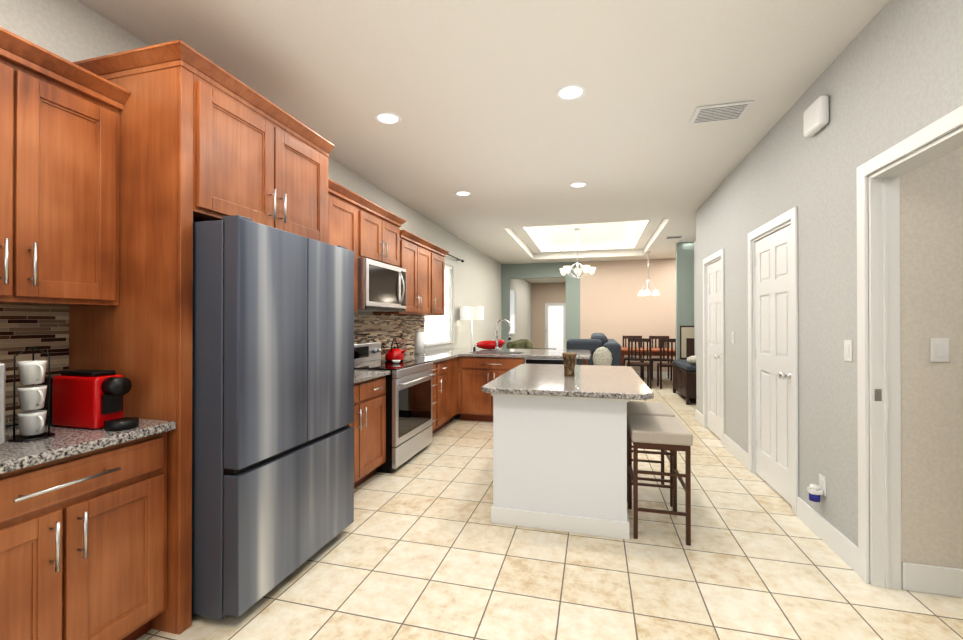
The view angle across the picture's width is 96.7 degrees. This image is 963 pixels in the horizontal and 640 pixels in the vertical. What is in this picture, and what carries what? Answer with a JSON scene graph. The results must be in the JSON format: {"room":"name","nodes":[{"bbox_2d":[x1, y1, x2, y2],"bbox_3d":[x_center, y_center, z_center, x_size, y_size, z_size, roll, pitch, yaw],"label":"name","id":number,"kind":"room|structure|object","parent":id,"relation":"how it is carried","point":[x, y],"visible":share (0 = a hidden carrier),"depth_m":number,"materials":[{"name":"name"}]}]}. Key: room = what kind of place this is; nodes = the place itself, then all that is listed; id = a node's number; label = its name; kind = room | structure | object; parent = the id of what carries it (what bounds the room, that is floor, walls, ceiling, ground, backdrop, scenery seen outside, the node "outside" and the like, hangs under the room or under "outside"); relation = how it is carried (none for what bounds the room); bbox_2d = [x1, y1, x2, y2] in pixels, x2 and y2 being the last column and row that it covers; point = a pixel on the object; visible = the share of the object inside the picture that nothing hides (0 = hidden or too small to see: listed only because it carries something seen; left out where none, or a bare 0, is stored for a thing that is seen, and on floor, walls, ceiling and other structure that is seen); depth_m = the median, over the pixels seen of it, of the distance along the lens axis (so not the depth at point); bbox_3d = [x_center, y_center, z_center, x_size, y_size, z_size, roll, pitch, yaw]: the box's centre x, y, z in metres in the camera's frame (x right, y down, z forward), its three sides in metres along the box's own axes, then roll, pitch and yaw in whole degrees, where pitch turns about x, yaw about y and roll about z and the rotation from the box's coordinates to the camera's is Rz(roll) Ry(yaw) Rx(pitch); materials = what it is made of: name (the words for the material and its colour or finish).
{"room":"dining room and kitchen","nodes":[
{"label":"dining room and kitchen","id":0,"kind":"room"},
{"bbox_2d":[0,0,531,423],"bbox_3d":[-0.483,-0.060,7.745,0.140,2.850,21.200,0,0,15],"label":"wall","id":1,"kind":"structure","parent":0,"point":[72,30],"depth_m":5.08,"materials":[{"name":"grey paint"}]},
{"bbox_2d":[0,304,68,423],"bbox_3d":[-2.209,0.178,0.880,0.009,0.493,2.287,0,0,15],"label":"backsplash","id":2,"kind":"structure","parent":1,"relation":"attached to","point":[42,328],"depth_m":1.85,"materials":[{"name":"tile"}]},
{"bbox_2d":[0,43,126,305],"bbox_3d":[-1.851,-0.514,1.593,0.336,0.896,0.732,0,0,15],"label":"upper cabinet","id":3,"kind":"object","parent":1,"relation":"attached to","point":[59,170],"depth_m":1.68,"materials":[{"name":"brown wood"}]},
{"bbox_2d":[328,186,359,313],"bbox_3d":[-1.373,-0.550,3.415,0.336,0.986,0.932,0,0,15],"label":"upper cabinet","id":4,"kind":"object","parent":1,"relation":"attached to","point":[343,211],"depth_m":3.63,"materials":[{"name":"brown wood"}]},
{"bbox_2d":[360,202,403,266],"bbox_3d":[-1.146,-0.798,4.279,0.336,0.481,0.847,0,0,15],"label":"upper cabinet","id":5,"kind":"object","parent":1,"relation":"attached to","point":[360,226],"depth_m":4.18,"materials":[{"name":"brown wood"}]},
{"bbox_2d":[358,258,405,311],"bbox_3d":[-1.085,-0.322,4.262,0.459,0.460,0.842,0,0,15],"label":"microwave","id":6,"kind":"object","parent":5,"relation":"attached to","point":[381,287],"visible":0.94,"depth_m":4.08,"materials":[{"name":"silver metal"}]},
{"bbox_2d":[354,314,424,358],"bbox_3d":[-1.235,0.187,4.582,0.009,0.513,3.268,0,0,15],"label":"backsplash","id":7,"kind":"structure","parent":1,"relation":"attached to","point":[386,330],"depth_m":5.07,"materials":[{"name":"tile"}]},
{"bbox_2d":[373,234,432,315],"bbox_3d":[-0.923,-0.496,5.124,0.336,0.856,0.900,0,0,15],"label":"upper cabinet","id":8,"kind":"object","parent":1,"relation":"attached to","point":[422,261],"depth_m":5.09,"materials":[{"name":"brown wood"}]},
{"bbox_2d":[433,250,444,315],"bbox_3d":[-0.740,-0.493,5.820,0.336,0.856,0.539,0,0,15],"label":"upper cabinet","id":9,"kind":"object","parent":1,"relation":"attached to","point":[438,258],"depth_m":5.80,"materials":[{"name":"brown wood"}]},
{"bbox_2d":[425,269,453,346],"bbox_3d":[-0.716,-0.269,6.820,0.159,1.318,1.306,0,0,15],"label":"kitchen window","id":10,"kind":"structure","parent":1,"relation":"in","point":[440,326],"depth_m":7.18,"materials":[{"name":"white"}]},
{"bbox_2d":[425,264,451,344],"bbox_3d":[-0.692,-0.279,6.814,0.040,1.294,1.290,0,0,15],"label":"window blinds","id":11,"kind":"object","parent":10,"relation":"attached to","point":[431,322],"visible":0.4,"depth_m":7.01,"materials":[{"name":"white plastic"}]},
{"bbox_2d":[510,289,515,334],"bbox_3d":[0.894,-0.236,12.605,0.049,1.330,0.980,0,0,15],"label":"room window","id":12,"kind":"structure","parent":1,"relation":"in","point":[513,310],"depth_m":12.74,"materials":[{"name":"white glass"}]},
{"bbox_2d":[77,0,888,282],"bbox_3d":[3.308,-1.560,6.755,8.300,0.140,21.200,0,0,15],"label":"ceiling","id":13,"kind":"structure","parent":0,"point":[493,124],"depth_m":2.77,"materials":[{"name":"paint"}]},
{"bbox_2d":[374,112,401,124],"bbox_3d":[-0.699,-1.504,3.197,0.200,0.006,0.200,0,0,15],"label":"recessed light","id":14,"kind":"object","parent":13,"relation":"in","point":[388,118],"visible":1,"depth_m":3.20,"materials":[{"name":"white"}]},
{"bbox_2d":[455,191,471,195],"bbox_3d":[-0.217,-1.495,5.066,0.200,0.006,0.200,0,0,15],"label":"recessed light","id":15,"kind":"object","parent":13,"relation":"in","point":[462,193],"visible":1,"depth_m":5.06,"materials":[{"name":"white glass"}]},
{"bbox_2d":[556,84,585,100],"bbox_3d":[0.592,-1.506,2.837,0.200,0.006,0.200,0,0,15],"label":"recessed light","id":16,"kind":"object","parent":13,"relation":"in","point":[570,92],"visible":1,"depth_m":2.83,"materials":[{"name":"white"}]},
{"bbox_2d":[569,182,586,187],"bbox_3d":[1.074,-1.496,4.747,0.200,0.006,0.200,0,0,15],"label":"recessed light","id":17,"kind":"object","parent":13,"relation":"in","point":[578,184],"visible":0.98,"depth_m":4.73,"materials":[{"name":"white"}]},
{"bbox_2d":[638,251,659,295],"bbox_3d":[3.617,-1.005,9.230,0.447,0.944,0.437,0,0,15],"label":"pendant chandelier","id":18,"kind":"object","parent":13,"relation":"hanging from","point":[648,292],"visible":1,"depth_m":9.23,"materials":[{"name":"white glass"}]},
{"bbox_2d":[664,235,683,238],"bbox_3d":[3.440,-1.478,7.651,0.300,0.012,0.200,0,0,15],"label":"ceiling vent","id":19,"kind":"object","parent":13,"relation":"in","point":[670,237],"visible":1,"depth_m":7.64,"materials":[{"name":"white"}]},
{"bbox_2d":[689,100,753,124],"bbox_3d":[1.728,-1.501,3.107,0.360,0.012,0.260,0,0,15],"label":"ceiling vent","id":20,"kind":"object","parent":13,"relation":"in","point":[721,112],"visible":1,"depth_m":3.09,"materials":[{"name":"white metal"}]},
{"bbox_2d":[532,283,565,347],"bbox_3d":[3.920,-0.017,16.369,3.990,2.850,0.120,0,0,15],"label":"wall","id":21,"kind":"structure","parent":0,"point":[543,294],"depth_m":16.71,"materials":[{"name":"beige paint"}]},
{"bbox_2d":[545,303,565,349],"bbox_3d":[2.877,0.369,16.588,0.850,2.070,0.102,0,0,15],"label":"patio door","id":22,"kind":"structure","parent":21,"relation":"in","point":[555,325],"depth_m":16.59,"materials":[{"name":"white glass"}]},
{"bbox_2d":[136,377,962,639],"bbox_3d":[3.308,1.420,6.740,8.300,0.120,21.200,0,0,15],"label":"floor","id":23,"kind":"structure","parent":0,"point":[421,547],"depth_m":2.24,"materials":[{"name":"tile"}]},
{"bbox_2d":[0,432,166,639],"bbox_3d":[-1.719,0.900,1.537,0.618,0.868,0.755,0,0,15],"label":"base cabinet","id":24,"kind":"object","parent":23,"relation":"on","point":[83,546],"visible":1,"depth_m":1.51,"materials":[{"name":"brown wood"}]},
{"bbox_2d":[0,419,175,473],"bbox_3d":[-1.899,0.443,0.797,0.647,0.035,2.286,0,0,15],"label":"countertop","id":25,"kind":"structure","parent":24,"relation":"on","point":[64,442],"depth_m":1.52,"materials":[{"name":"stone"}]},
{"bbox_2d":[0,362,5,443],"bbox_3d":[-1.776,0.281,1.228,0.434,0.290,0.460,0,0,15],"label":"toaster oven","id":26,"kind":"object","parent":25,"relation":"on","point":[2,397],"visible":1,"depth_m":1.40,"materials":[{"name":"white plastic"}]},
{"bbox_2d":[8,346,54,441],"bbox_3d":[-1.633,0.262,1.557,0.122,0.332,0.120,0,0,15],"label":"mug tree","id":27,"kind":"object","parent":25,"relation":"on","point":[31,423],"visible":1,"depth_m":1.54,"materials":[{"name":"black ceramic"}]},
{"bbox_2d":[52,369,138,430],"bbox_3d":[-1.548,0.318,1.731,0.357,0.222,0.110,0,0,15],"label":"espresso machine","id":28,"kind":"object","parent":25,"relation":"on","point":[88,398],"visible":1,"depth_m":1.69,"materials":[{"name":"red plastic"},{"name":"black plastic"}]},
{"bbox_2d":[69,40,333,633],"bbox_3d":[-1.445,0.089,2.382,0.721,2.498,1.093,0,0,15],"label":"cabinet","id":29,"kind":"object","parent":23,"relation":"on","point":[203,138],"visible":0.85,"depth_m":1.88,"materials":[{"name":"brown wood"}]},
{"bbox_2d":[192,215,353,619],"bbox_3d":[-1.332,0.440,2.386,0.842,1.797,0.917,0,0,15],"label":"fridge","id":30,"kind":"object","parent":23,"relation":"on","point":[273,419],"visible":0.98,"depth_m":1.98,"materials":[{"name":"grey metal"}]},
{"bbox_2d":[349,376,385,487],"bbox_3d":[-1.218,0.909,3.367,0.656,0.868,0.932,0,0,15],"label":"base cabinet","id":31,"kind":"object","parent":23,"relation":"on","point":[368,424],"visible":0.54,"depth_m":3.46,"materials":[{"name":"brown wood"}]},
{"bbox_2d":[354,369,390,383],"bbox_3d":[-1.222,0.456,3.371,0.647,0.035,0.933,0,0,15],"label":"countertop","id":32,"kind":"structure","parent":31,"relation":"on","point":[360,375],"depth_m":3.51,"materials":[{"name":"stone"}]},
{"bbox_2d":[354,342,435,472],"bbox_3d":[-0.931,0.795,4.235,0.737,1.105,0.879,0,0,15],"label":"range","id":33,"kind":"object","parent":23,"relation":"on","point":[408,409],"visible":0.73,"depth_m":4.03,"materials":[{"name":"silver metal"}]},
{"bbox_2d":[385,340,406,361],"bbox_3d":[-0.888,0.320,4.468,0.238,0.218,0.196,0,0,15],"label":"kettle","id":34,"kind":"object","parent":33,"relation":"on","point":[393,353],"visible":0.96,"depth_m":4.41,"materials":[{"name":"red metal"}]},
{"bbox_2d":[432,357,457,433],"bbox_3d":[-0.726,0.918,5.239,0.656,0.868,1.160,0,0,15],"label":"base cabinet","id":35,"kind":"object","parent":23,"relation":"on","point":[444,394],"visible":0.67,"depth_m":5.20,"materials":[{"name":"brown wood"}]},
{"bbox_2d":[460,306,483,347],"bbox_3d":[-0.173,0.560,7.660,0.430,1.610,0.430,0,0,15],"label":"floor lamp","id":36,"kind":"object","parent":23,"relation":"on","point":[471,313],"visible":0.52,"depth_m":7.48,"materials":[{"name":"silver metal"}]},
{"bbox_2d":[458,368,512,421],"bbox_3d":[0.211,1.026,5.891,0.858,0.660,0.618,0,0,15],"label":"base cabinet","id":37,"kind":"object","parent":23,"relation":"on","point":[475,375],"depth_m":5.66,"materials":[{"name":"brown wood"}]},
{"bbox_2d":[384,348,590,362],"bbox_3d":[0.232,0.562,5.620,2.317,0.225,2.381,0,0,15],"label":"countertop","id":38,"kind":"structure","parent":37,"relation":"on","point":[439,355],"depth_m":5.75,"materials":[{"name":"stone"}]},
{"bbox_2d":[414,327,425,355],"bbox_3d":[-0.787,0.269,5.445,0.150,0.357,0.150,0,0,15],"label":"paper towel","id":39,"kind":"object","parent":38,"relation":"on","point":[419,342],"visible":1,"depth_m":5.39,"materials":[{"name":"white paper"}]},
{"bbox_2d":[476,339,504,348],"bbox_3d":[0.142,0.373,6.606,0.473,0.160,0.219,0,0,15],"label":"bowl","id":40,"kind":"object","parent":38,"relation":"on","point":[488,344],"visible":0.88,"depth_m":6.52,"materials":[{"name":"red"}]},
{"bbox_2d":[495,319,510,350],"bbox_3d":[0.307,0.218,6.174,0.235,0.466,0.102,0,0,15],"label":"faucet","id":41,"kind":"object","parent":38,"relation":"on","point":[496,338],"visible":1,"depth_m":6.20,"materials":[{"name":"silver metal"}]},
{"bbox_2d":[507,339,554,348],"bbox_3d":[1.199,0.915,9.831,0.950,0.920,1.700,0,0,15],"label":"sofa","id":42,"kind":"object","parent":23,"relation":"on","point":[522,344],"visible":0.21,"depth_m":9.34,"materials":[{"name":"green fabric"}]},
{"bbox_2d":[525,358,563,364],"bbox_3d":[0.915,0.922,5.675,0.602,0.866,0.624,0,0,15],"label":"dishwasher","id":43,"kind":"object","parent":23,"relation":"on","point":[543,361],"visible":0.12,"depth_m":5.44,"materials":[{"name":"grey metal"}]},
{"bbox_2d":[491,393,629,539],"bbox_3d":[0.675,0.909,3.454,0.868,0.868,1.528,0,0,15],"label":"kitchen island","id":44,"kind":"object","parent":23,"relation":"on","point":[559,463],"visible":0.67,"depth_m":2.72,"materials":[{"name":"white"}]},
{"bbox_2d":[482,364,653,399],"bbox_3d":[0.709,0.456,3.427,1.060,0.035,1.660,0,0,15],"label":"island countertop","id":45,"kind":"structure","parent":44,"relation":"on","point":[612,382],"depth_m":2.99,"materials":[{"name":"stone"}]},
{"bbox_2d":[562,352,576,375],"bbox_3d":[0.691,0.348,3.360,0.110,0.178,0.110,0,0,15],"label":"vase","id":46,"kind":"object","parent":45,"relation":"on","point":[569,359],"visible":1,"depth_m":3.32,"materials":[{"name":"brown metal"}]},
{"bbox_2d":[582,359,586,364],"bbox_3d":[1.536,0.924,6.356,0.070,0.868,0.070,0,0,15],"label":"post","id":47,"kind":"object","parent":23,"relation":"on","point":[584,361],"depth_m":6.33,"materials":[{"name":"brown wood"}]},
{"bbox_2d":[567,333,620,365],"bbox_3d":[2.099,0.817,8.124,0.940,1.100,2.185,0,0,15],"label":"sofa","id":48,"kind":"object","parent":23,"relation":"on","point":[605,351],"visible":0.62,"depth_m":7.13,"materials":[{"name":"blue fabric"}]},
{"bbox_2d":[623,336,643,379],"bbox_3d":[3.560,0.877,10.058,0.440,1.000,0.420,0,0,15],"label":"dining chair","id":49,"kind":"object","parent":23,"relation":"on","point":[641,367],"visible":0.38,"depth_m":10.18,"materials":[{"name":"brown wood"}]},
{"bbox_2d":[627,338,650,388],"bbox_3d":[3.224,0.870,8.782,0.440,1.000,0.420,0,0,15],"label":"dining chair","id":50,"kind":"object","parent":23,"relation":"on","point":[639,340],"visible":0.96,"depth_m":8.59,"materials":[{"name":"brown wood"}]},
{"bbox_2d":[621,347,674,365],"bbox_3d":[3.776,1.000,9.308,1.600,0.745,0.900,0,0,15],"label":"dining table","id":51,"kind":"object","parent":23,"relation":"on","point":[654,351],"visible":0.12,"depth_m":9.03,"materials":[{"name":"brown wood"}]},
{"bbox_2d":[627,401,675,506],"bbox_3d":[1.285,1.010,3.335,0.344,0.665,0.484,0,0,15],"label":"stool","id":52,"kind":"object","parent":23,"relation":"on","point":[648,408],"visible":0.44,"depth_m":3.17,"materials":[{"name":"brown wood"}]},
{"bbox_2d":[627,414,692,545],"bbox_3d":[1.145,1.008,2.803,0.344,0.665,0.484,0,0,15],"label":"stool","id":53,"kind":"object","parent":23,"relation":"on","point":[674,434],"visible":0.94,"depth_m":2.62,"materials":[{"name":"brown wood"}]},
{"bbox_2d":[649,336,671,380],"bbox_3d":[4.140,0.876,9.906,0.440,1.000,0.420,0,0,15],"label":"dining chair","id":54,"kind":"object","parent":23,"relation":"on","point":[658,338],"visible":0.46,"depth_m":10.03,"materials":[{"name":"brown wood"}]},
{"bbox_2d":[657,339,675,388],"bbox_3d":[3.804,0.869,8.629,0.440,1.000,0.420,0,0,15],"label":"dining chair","id":55,"kind":"object","parent":23,"relation":"on","point":[661,364],"visible":0.58,"depth_m":8.47,"materials":[{"name":"brown wood"}]},
{"bbox_2d":[672,364,695,404],"bbox_3d":[3.626,1.096,7.419,0.390,0.535,1.250,0,0,15],"label":"bench","id":56,"kind":"object","parent":23,"relation":"on","point":[684,383],"visible":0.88,"depth_m":6.93,"materials":[{"name":"brown wood"}]},
{"bbox_2d":[673,360,695,370],"bbox_3d":[3.626,0.785,7.420,0.370,0.084,1.230,0,0,15],"label":"bench cushion","id":57,"kind":"object","parent":56,"relation":"on","point":[685,365],"visible":0.4,"depth_m":7.17,"materials":[{"name":"fabric"}]},
{"bbox_2d":[686,355,695,364],"bbox_3d":[3.542,0.661,7.045,0.320,0.160,0.288,0,0,15],"label":"pillow","id":58,"kind":"object","parent":57,"relation":"on","point":[691,359],"visible":0.58,"depth_m":6.99,"materials":[{"name":"white fabric"}]},
{"bbox_2d":[511,219,662,253],"bbox_3d":[2.024,-1.702,8.361,2.500,0.160,3.550,0,0,15],"label":"ceiling","id":59,"kind":"structure","parent":0,"point":[626,235],"depth_m":8.94,"materials":[{"name":"paint"}]},
{"bbox_2d":[560,228,595,278],"bbox_3d":[1.881,-1.295,8.398,0.708,0.973,0.679,0,0,15],"label":"chandelier","id":60,"kind":"object","parent":59,"relation":"hanging from","point":[577,270],"visible":1,"depth_m":8.34,"materials":[{"name":"silver metal"}]},
{"bbox_2d":[501,258,675,371],"bbox_3d":[4.410,-0.047,10.346,8.000,2.850,0.120,0,0,15],"label":"wall","id":61,"kind":"structure","parent":0,"point":[606,300],"depth_m":10.58,"materials":[{"name":"beige paint"}]},
{"bbox_2d":[635,371,672,377],"bbox_3d":[5.104,1.309,10.087,6.130,0.135,0.013,0,0,15],"label":"baseboard","id":62,"kind":"structure","parent":61,"relation":"attached to","point":[664,374],"depth_m":10.30,"materials":[{"name":"white"}]},
{"bbox_2d":[676,241,695,391],"bbox_3d":[3.616,-0.064,7.013,0.480,2.850,2.570,0,0,15],"label":"wall","id":63,"kind":"structure","parent":0,"point":[685,283],"depth_m":8.15,"materials":[{"name":"teal paint"}]},
{"bbox_2d":[680,326,694,358],"bbox_3d":[3.952,0.427,8.112,0.350,0.640,0.023,0,0,15],"label":"framed picture","id":64,"kind":"object","parent":63,"relation":"attached to","point":[686,342],"visible":0.64,"depth_m":8.12,"materials":[{"name":"brown wood"}]},
{"bbox_2d":[696,0,962,546],"bbox_3d":[1.772,-0.093,1.181,0.120,2.850,9.650,0,0,15],"label":"wall","id":65,"kind":"structure","parent":0,"point":[891,75],"depth_m":2.53,"materials":[{"name":"grey paint"}]},
{"bbox_2d":[707,259,720,439],"bbox_3d":[2.714,0.331,5.005,0.108,2.016,0.688,0,0,15],"label":"closet door","id":66,"kind":"structure","parent":65,"relation":"in","point":[714,343],"depth_m":5.02,"materials":[{"name":"white wood"}]},
{"bbox_2d":[732,332,734,343],"bbox_3d":[2.524,0.178,4.296,0.010,0.116,0.072,0,0,15],"label":"light switch","id":67,"kind":"object","parent":65,"relation":"attached to","point":[733,337],"visible":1,"depth_m":4.28,"materials":[{"name":"white plastic"}]},
{"bbox_2d":[755,224,791,505],"bbox_3d":[2.288,0.323,3.385,0.108,2.016,0.758,0,0,15],"label":"pantry door","id":68,"kind":"structure","parent":65,"relation":"in","point":[773,448],"depth_m":3.35,"materials":[{"name":"white wood"}]},
{"bbox_2d":[803,95,828,137],"bbox_3d":[2.059,-1.251,2.636,0.059,0.180,0.220,0,0,15],"label":"door chime","id":69,"kind":"object","parent":65,"relation":"attached to","point":[816,116],"visible":1,"depth_m":2.58,"materials":[{"name":"white plastic"}]},
{"bbox_2d":[807,474,825,501],"bbox_3d":[2.052,1.029,2.626,0.074,0.156,0.072,0,0,15],"label":"air freshener","id":70,"kind":"object","parent":65,"relation":"attached to","point":[815,491],"visible":1,"depth_m":2.61,"materials":[{"name":"white plastic"}]},
{"bbox_2d":[695,105,962,589],"bbox_3d":[1.772,0.262,1.187,0.153,2.140,9.664,0,0,15],"label":"door frame","id":71,"kind":"structure","parent":65,"relation":"attached to","point":[876,561],"depth_m":2.16,"materials":[{"name":"white painted wood"}]},
{"bbox_2d":[844,340,851,361],"bbox_3d":[2.013,0.168,2.352,0.010,0.116,0.072,0,0,15],"label":"light switch","id":72,"kind":"object","parent":65,"relation":"attached to","point":[847,350],"visible":1,"depth_m":2.34,"materials":[{"name":"white plastic"}]},
{"bbox_2d":[900,146,962,568],"bbox_3d":[2.471,-0.084,2.992,0.308,2.850,1.850,0,0,15],"label":"wall","id":73,"kind":"structure","parent":0,"point":[931,249],"depth_m":2.09,"materials":[{"name":"grey paint"}]},
{"bbox_2d":[902,562,962,597],"bbox_3d":[2.480,1.274,2.986,0.320,0.135,1.884,0,0,15],"label":"trim","id":74,"kind":"structure","parent":73,"relation":"attached to","point":[938,580],"depth_m":2.09,"materials":[{"name":"white wood"}]},
{"bbox_2d":[930,338,948,361],"bbox_3d":[2.239,0.147,2.090,0.072,0.116,0.010,0,0,15],"label":"light switch","id":75,"kind":"object","parent":73,"relation":"attached to","point":[939,349],"visible":1,"depth_m":2.09,"materials":[{"name":"white plastic"}]}
]}

